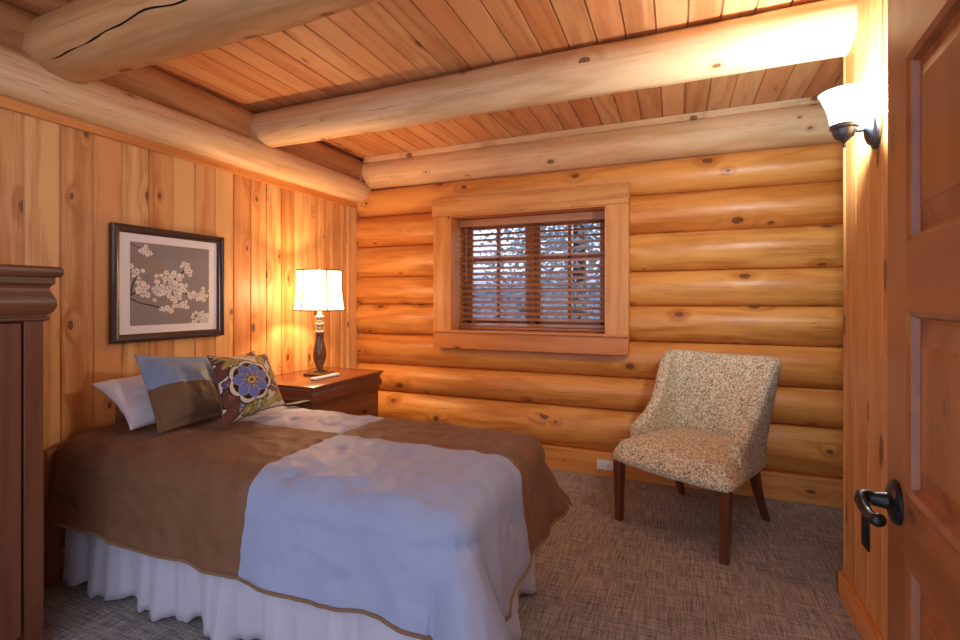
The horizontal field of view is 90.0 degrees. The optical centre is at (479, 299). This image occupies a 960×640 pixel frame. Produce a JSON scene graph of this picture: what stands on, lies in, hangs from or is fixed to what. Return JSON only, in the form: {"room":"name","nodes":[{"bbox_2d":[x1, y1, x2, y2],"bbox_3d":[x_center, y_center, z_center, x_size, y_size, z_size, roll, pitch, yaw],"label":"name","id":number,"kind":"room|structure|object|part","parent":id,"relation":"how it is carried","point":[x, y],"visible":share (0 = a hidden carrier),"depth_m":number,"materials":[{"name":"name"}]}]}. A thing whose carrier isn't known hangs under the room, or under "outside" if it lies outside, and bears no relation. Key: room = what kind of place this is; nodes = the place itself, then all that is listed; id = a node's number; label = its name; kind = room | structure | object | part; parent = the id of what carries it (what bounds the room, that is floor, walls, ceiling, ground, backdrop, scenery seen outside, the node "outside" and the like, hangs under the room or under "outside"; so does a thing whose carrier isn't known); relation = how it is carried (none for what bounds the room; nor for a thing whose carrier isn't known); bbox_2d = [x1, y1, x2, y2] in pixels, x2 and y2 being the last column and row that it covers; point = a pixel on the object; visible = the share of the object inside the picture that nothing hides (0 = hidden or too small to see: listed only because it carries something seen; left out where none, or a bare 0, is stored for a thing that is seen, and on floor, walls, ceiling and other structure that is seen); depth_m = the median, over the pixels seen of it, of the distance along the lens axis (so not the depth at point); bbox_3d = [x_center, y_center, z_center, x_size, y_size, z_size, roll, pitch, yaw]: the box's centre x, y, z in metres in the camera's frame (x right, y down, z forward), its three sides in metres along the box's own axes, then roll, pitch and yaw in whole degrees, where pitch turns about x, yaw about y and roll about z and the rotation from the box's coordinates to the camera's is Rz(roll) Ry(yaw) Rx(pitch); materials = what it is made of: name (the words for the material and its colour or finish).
{"room":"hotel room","nodes":[
{"label":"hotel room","id":0,"kind":"room"},
{"bbox_2d":[0,108,359,550],"bbox_3d":[-1.959,0.011,2.603,0.200,2.577,4.471,0,0,22],"label":"wall","id":1,"kind":"structure","parent":0,"point":[62,187],"depth_m":2.54,"materials":[{"name":"brown wood"}]},
{"bbox_2d":[61,550,64,574],"bbox_3d":[-1.897,1.245,2.469,0.016,0.110,4.030,0,0,22],"label":"baseboard","id":2,"kind":"structure","parent":1,"relation":"attached to","point":[63,551],"depth_m":2.27,"materials":[{"name":"brown wood"}]},
{"bbox_2d":[109,222,223,343],"bbox_3d":[-1.764,-0.087,2.760,0.033,0.622,0.656,0,0,22],"label":"framed picture","id":3,"kind":"object","parent":1,"relation":"attached to","point":[164,284],"visible":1,"depth_m":2.71,"materials":[{"name":"brown wood"}]},
{"bbox_2d":[130,241,208,325],"bbox_3d":[-1.769,-0.087,2.762,0.001,0.450,0.464,0,0,22],"label":"print","id":4,"kind":"object","parent":3,"relation":"attached to","point":[169,284],"depth_m":2.73},
{"bbox_2d":[0,95,356,208],"bbox_3d":[-1.890,-0.859,2.478,0.022,0.062,4.050,0,0,22],"label":"trim","id":5,"kind":"structure","parent":1,"relation":"attached to","point":[7,103],"depth_m":2.66,"materials":[{"name":"brown wood"}]},
{"bbox_2d":[0,0,363,179],"bbox_3d":[-1.911,-1.174,2.508,0.249,0.251,4.090,0,0,22],"label":"log","id":6,"kind":"object","parent":1,"relation":"attached to","point":[150,83],"visible":0.39,"depth_m":2.77,"materials":[{"name":"brown wood"}]},
{"bbox_2d":[0,43,370,202],"bbox_3d":[-1.858,-0.982,2.497,0.218,0.223,4.110,0,0,22],"label":"log","id":7,"kind":"object","parent":1,"relation":"attached to","point":[23,79],"visible":0.98,"depth_m":2.57,"materials":[{"name":"brown wood"}]},
{"bbox_2d":[347,206,356,368],"bbox_3d":[-1.147,0.235,4.294,0.018,2.130,0.125,0,0,22],"label":"trim","id":8,"kind":"structure","parent":1,"relation":"attached to","point":[351,212],"depth_m":4.28,"materials":[{"name":"brown wood"}]},
{"bbox_2d":[234,351,255,356],"bbox_3d":[-1.342,0.453,2.750,0.237,0.282,0.337,0,0,22],"label":"floral pillow","id":9,"kind":"object","parent":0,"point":[252,353],"visible":0.05,"depth_m":2.86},
{"bbox_2d":[3,0,842,160],"bbox_3d":[0.189,-1.307,1.787,4.936,0.060,4.350,0,0,22],"label":"ceiling","id":10,"kind":"structure","parent":0,"point":[385,43],"depth_m":2.56,"materials":[{"name":"brown wood"}]},
{"bbox_2d":[22,0,382,83],"bbox_3d":[-0.403,-1.146,1.585,3.392,0.302,0.302,0,0,22],"label":"ceiling beam","id":11,"kind":"structure","parent":10,"relation":"attached to","point":[77,41],"depth_m":1.86,"materials":[{"name":"brown wood"}]},
{"bbox_2d":[251,0,856,147],"bbox_3d":[0.063,-1.162,2.655,3.442,0.239,0.237,0,0,22],"label":"ceiling beam","id":12,"kind":"structure","parent":10,"relation":"attached to","point":[824,29],"depth_m":2.37,"materials":[{"name":"beige wood"}]},
{"bbox_2d":[44,469,862,639],"bbox_3d":[0.123,1.330,1.814,4.850,0.060,4.350,0,0,22],"label":"floor","id":13,"kind":"structure","parent":0,"point":[656,572],"depth_m":2.22,"materials":[{"name":"carpet"}]},
{"bbox_2d":[0,264,63,639],"bbox_3d":[-2.002,0.589,1.431,0.544,1.423,1.014,0,0,22],"label":"armoire","id":14,"kind":"object","parent":13,"relation":"on","point":[26,297],"visible":1,"depth_m":1.72,"materials":[{"name":"brown wood"}]},
{"bbox_3d":[-1.733,0.641,1.538,0.045,1.118,0.398,0,0,22],"label":"cabinet door","id":15,"kind":"part","parent":14,"relation":"part of","materials":[{"name":"brown wood"}]},
{"bbox_3d":[-2.002,-0.003,1.431,0.516,0.160,0.986,0,0,22],"label":"cornice","id":16,"kind":"part","parent":14,"relation":"part of","materials":[{"name":"brown wood"}]},
{"bbox_2d":[44,405,536,639],"bbox_3d":[-0.820,0.915,2.233,2.108,0.770,1.000,0,0,22],"label":"bed","id":17,"kind":"object","parent":13,"relation":"on","point":[229,609],"visible":0.22,"depth_m":1.91,"materials":[{"name":"white fabric"}]},
{"bbox_3d":[-1.774,0.915,2.625,0.045,0.770,1.000,0,0,22],"label":"headboard","id":18,"kind":"part","parent":17,"relation":"part of","materials":[{"name":"brown wood"}]},
{"bbox_2d":[44,406,571,639],"bbox_3d":[-0.702,0.868,2.100,2.293,0.530,1.304,0,0,22],"label":"comforter","id":19,"kind":"object","parent":17,"relation":"on","point":[426,530],"visible":0.92,"depth_m":1.74,"materials":[{"name":"brown fabric"}]},
{"bbox_2d":[91,363,211,429],"bbox_3d":[-1.608,0.478,2.505,0.226,0.249,0.625,0,0,22],"label":"pillow","id":20,"kind":"object","parent":19,"relation":"on","point":[130,394],"visible":0.37,"depth_m":2.29,"materials":[{"name":"white fabric"}]},
{"bbox_2d":[134,355,220,433],"bbox_3d":[-1.492,0.435,2.417,0.268,0.342,0.430,0,0,22],"label":"pillow sham","id":21,"kind":"object","parent":19,"relation":"on","point":[182,391],"visible":0.94,"depth_m":2.35,"materials":[{"name":"brown fabric"}]},
{"bbox_2d":[207,353,285,428],"bbox_3d":[-1.213,0.438,2.511,0.226,0.322,0.551,0,0,16],"label":"floral pillow","id":22,"kind":"object","parent":19,"relation":"on","point":[246,386],"visible":1,"depth_m":2.42,"materials":[{"name":"multicoloured fabric"}]},
{"bbox_2d":[284,400,310,406],"bbox_3d":[-1.055,0.598,2.778,0.038,0.016,0.150,0,0,37],"label":"remote control","id":23,"kind":"object","parent":19,"relation":"on","point":[304,401],"visible":0.95,"depth_m":2.77,"materials":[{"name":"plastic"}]},
{"bbox_2d":[274,366,382,416],"bbox_3d":[-1.158,0.920,3.442,0.592,0.760,0.776,0,0,22],"label":"nightstand","id":24,"kind":"object","parent":13,"relation":"on","point":[354,391],"visible":0.21,"depth_m":3.30,"materials":[{"name":"brown wood"}]},
{"bbox_2d":[292,267,345,376],"bbox_3d":[-1.157,0.151,3.463,0.364,0.775,0.364,0,0,22],"label":"table lamp","id":25,"kind":"object","parent":24,"relation":"on","point":[319,290],"visible":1,"depth_m":3.35,"materials":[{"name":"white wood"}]},
{"bbox_3d":[-1.157,-0.069,3.463,0.353,0.286,0.353,0,0,22],"label":"lamp shade","id":26,"kind":"part","parent":25,"relation":"part of","materials":[{"name":"fabric"}]},
{"bbox_3d":[-1.157,-0.069,3.463,0.364,0.294,0.364,0,0,22],"label":"trim","id":27,"kind":"part","parent":25,"relation":"part of","materials":[{"name":"white fabric"}]},
{"bbox_2d":[310,373,339,380],"bbox_3d":[-1.068,0.528,3.313,0.042,0.022,0.250,0,0,24],"label":"remote control","id":28,"kind":"object","parent":24,"relation":"on","point":[332,374],"visible":1,"depth_m":3.29,"materials":[{"name":"white plastic"}]},
{"bbox_3d":[-1.160,0.618,3.443,0.570,0.115,0.760,0,0,22],"label":"cornice","id":29,"kind":"part","parent":24,"relation":"part of","materials":[{"name":"brown wood"}]},
{"bbox_3d":[-0.913,0.812,3.341,0.012,0.235,0.650,0,0,22],"label":"drawer","id":30,"kind":"part","parent":24,"relation":"part of","materials":[{"name":"brown wood"}]},
{"bbox_2d":[612,349,780,565],"bbox_3d":[1.278,0.820,2.833,0.837,0.961,0.705,0,0,-41],"label":"slipper chair","id":31,"kind":"object","parent":13,"relation":"on","point":[705,422],"visible":1,"depth_m":2.81,"materials":[{"name":"fabric"}]},
{"bbox_3d":[0.827,1.117,2.848,0.054,0.365,0.053,0,0,-40],"label":"leg","id":32,"kind":"part","parent":31,"relation":"part of","materials":[{"name":"brown wood"}]},
{"bbox_3d":[1.308,1.117,3.159,0.171,0.365,0.052,0,0,-40],"label":"leg","id":33,"kind":"part","parent":31,"relation":"part of","materials":[{"name":"brown wood"}]},
{"bbox_3d":[1.206,0.864,2.762,0.636,0.157,0.696,0,0,-40],"label":"seat","id":34,"kind":"part","parent":31,"relation":"part of","materials":[{"name":"fabric"}]},
{"bbox_3d":[1.366,0.643,2.913,0.599,0.609,0.704,0,0,-40],"label":"backrest","id":35,"kind":"part","parent":31,"relation":"part of","materials":[{"name":"fabric"}]},
{"bbox_3d":[1.216,1.117,2.375,0.058,0.365,0.053,0,0,-40],"label":"leg","id":36,"kind":"part","parent":31,"relation":"part of","materials":[{"name":"brown wood"}]},
{"bbox_3d":[1.625,1.117,2.793,0.192,0.365,0.054,0,0,-37],"label":"leg","id":37,"kind":"part","parent":31,"relation":"part of","materials":[{"name":"brown wood"}]},
{"bbox_2d":[854,0,959,639],"bbox_3d":[0.526,0.279,0.500,0.102,2.018,0.780,0,0,28],"label":"door","id":38,"kind":"structure","parent":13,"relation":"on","point":[920,498],"depth_m":0.70,"materials":[{"name":"brown wood"}]},
{"bbox_3d":[0.638,0.339,0.784,0.034,0.037,0.085,0,0,22],"label":"lever","id":39,"kind":"part","parent":38,"relation":"part of","materials":[{"name":"brown metal"}]},
{"bbox_3d":[0.673,0.334,0.801,0.036,0.072,0.072,0,0,28],"label":"handle","id":40,"kind":"part","parent":38,"relation":"part of","materials":[{"name":"brown metal"}]},
{"bbox_2d":[356,142,842,478],"bbox_3d":[0.969,0.011,3.614,4.650,2.577,0.257,0,0,22],"label":"wall","id":41,"kind":"structure","parent":0,"point":[738,253],"depth_m":3.37,"materials":[{"name":"brown wood"}]},
{"bbox_2d":[432,182,630,355],"bbox_3d":[0.391,-0.217,3.818,1.552,1.221,0.359,0,0,22],"label":"window","id":42,"kind":"structure","parent":41,"relation":"in","point":[612,198],"depth_m":3.70,"materials":[{"name":"brown wood"}]},
{"bbox_3d":[-0.281,-0.217,4.014,0.150,0.930,0.185,0,0,22],"label":"casing","id":43,"kind":"part","parent":42,"relation":"part of","materials":[{"name":"brown wood"}]},
{"bbox_3d":[0.157,-0.213,4.040,0.557,0.854,0.035,0,0,22],"label":"sash","id":44,"kind":"part","parent":42,"relation":"part of","materials":[{"name":"brown wood"}]},
{"bbox_3d":[0.436,-0.213,3.928,1.218,0.914,0.070,0,0,22],"label":"frame","id":45,"kind":"part","parent":42,"relation":"part of","materials":[{"name":"brown wood"}]},
{"bbox_3d":[0.384,0.253,3.799,1.548,0.018,0.319,0,0,22],"label":"sill","id":46,"kind":"part","parent":42,"relation":"part of","materials":[{"name":"brown wood"}]},
{"bbox_3d":[0.361,-0.755,3.745,1.552,0.146,0.197,0,0,22],"label":"head casing","id":47,"kind":"part","parent":42,"relation":"part of","materials":[{"name":"brown wood"}]},
{"bbox_2d":[459,211,604,331],"bbox_3d":[0.388,-0.214,3.811,1.202,0.904,0.084,0,0,22],"label":"blind","id":48,"kind":"object","parent":42,"relation":"attached to","point":[593,215],"visible":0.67,"depth_m":3.79,"materials":[{"name":"brown wood"}]},
{"bbox_3d":[-0.043,-0.192,4.001,0.002,0.840,0.057,0,0,22],"label":"ladder cord","id":49,"kind":"part","parent":48,"relation":"part of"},
{"bbox_3d":[0.393,0.229,3.822,1.202,0.018,0.050,0,0,22],"label":"rail","id":50,"kind":"part","parent":48,"relation":"part of","materials":[{"name":"brown wood"}]},
{"bbox_3d":[0.801,-0.192,3.655,0.002,0.840,0.057,0,0,22],"label":"ladder cord","id":51,"kind":"part","parent":48,"relation":"part of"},
{"bbox_3d":[0.713,-0.213,3.812,0.557,0.854,0.035,0,0,22],"label":"sash","id":52,"kind":"part","parent":42,"relation":"part of","materials":[{"name":"brown wood"}]},
{"bbox_3d":[1.008,-0.217,3.486,0.152,0.930,0.185,0,0,22],"label":"casing","id":53,"kind":"part","parent":42,"relation":"part of","materials":[{"name":"brown wood"}]},
{"bbox_2d":[359,101,842,190],"bbox_3d":[0.972,-1.135,3.595,4.430,0.271,0.275,0,0,22],"label":"log","id":54,"kind":"object","parent":41,"relation":"attached to","point":[804,125],"visible":0.67,"depth_m":3.46,"materials":[{"name":"beige wood"}]},
{"bbox_2d":[363,92,842,162],"bbox_3d":[0.981,-1.254,3.513,4.350,0.045,0.095,0,0,22],"label":"trim","id":55,"kind":"structure","parent":41,"relation":"attached to","point":[837,97],"depth_m":3.45,"materials":[{"name":"brown wood"}]},
{"bbox_2d":[597,459,612,470],"bbox_3d":[0.918,1.212,3.525,0.118,0.072,0.010,0,0,22],"label":"wall outlet","id":56,"kind":"object","parent":41,"relation":"attached to","point":[601,464],"visible":0.98,"depth_m":3.52,"materials":[{"name":"white plastic"}]},
{"bbox_2d":[541,443,842,508],"bbox_3d":[0.958,1.214,3.587,4.550,0.172,0.135,0,0,22],"label":"baseboard","id":57,"kind":"structure","parent":41,"relation":"attached to","point":[776,485],"depth_m":3.17,"materials":[{"name":"brown wood"}]},
{"bbox_2d":[843,0,887,639],"bbox_3d":[1.079,0.011,0.690,0.130,2.577,2.995,0,0,22],"label":"wall","id":58,"kind":"structure","parent":0,"point":[865,66],"depth_m":1.86,"materials":[{"name":"brown wood"}]},
{"bbox_2d":[829,106,881,148],"bbox_3d":[1.361,-0.661,1.782,0.177,0.220,0.162,0,0,22],"label":"wall lamp","id":59,"kind":"object","parent":58,"relation":"attached to","point":[844,131],"visible":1,"depth_m":1.75,"materials":[{"name":"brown metal"}]},
{"bbox_2d":[837,569,883,639],"bbox_3d":[1.223,1.244,1.048,0.156,0.112,2.267,0,0,22],"label":"baseboard","id":60,"kind":"structure","parent":58,"relation":"attached to","point":[861,619],"depth_m":1.91,"materials":[{"name":"brown wood"}]},
{"bbox_2d":[861,513,869,551],"bbox_3d":[1.475,0.890,1.840,0.009,0.120,0.074,0,0,22],"label":"strike plate","id":61,"kind":"object","parent":58,"relation":"attached to","point":[865,525],"visible":0.89,"depth_m":1.83,"materials":[{"name":"brown metal"}]},
{"bbox_2d":[862,521,865,531],"bbox_3d":[1.473,0.868,1.841,0.004,0.028,0.032,0,0,22],"label":"door latch plate","id":62,"kind":"object","parent":61,"relation":"attached to","point":[863,522],"depth_m":1.84,"materials":[{"name":"black metal"}]},
{"label":"outside","id":63,"kind":"structure","parent":0,"visible":0},
{"bbox_3d":[2.018,1.850,8.873,15.000,0.100,10.050,0,0,22],"label":"ground","id":64,"kind":"structure","parent":63,"visible":0},
{"bbox_2d":[474,225,572,317],"bbox_3d":[0.832,-0.749,8.206,2.190,5.103,2.256,0,0,22],"label":"tree","id":65,"kind":"object","parent":64,"relation":"on","point":[542,228],"visible":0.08,"depth_m":8.07,"materials":[{"name":"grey plant"}]},
{"bbox_2d":[474,269,599,318],"bbox_3d":[1.152,0.575,10.714,8.600,2.450,2.900,0,0,22],"label":"cabin","id":66,"kind":"object","parent":64,"relation":"on","point":[476,276],"visible":0.03,"depth_m":9.75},
{"bbox_2d":[511,223,599,318],"bbox_3d":[1.204,-0.249,5.862,1.904,4.103,1.900,0,0,22],"label":"tree","id":67,"kind":"object","parent":64,"relation":"on","point":[597,224],"visible":0.11,"depth_m":5.80,"materials":[{"name":"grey plant"}]}
]}

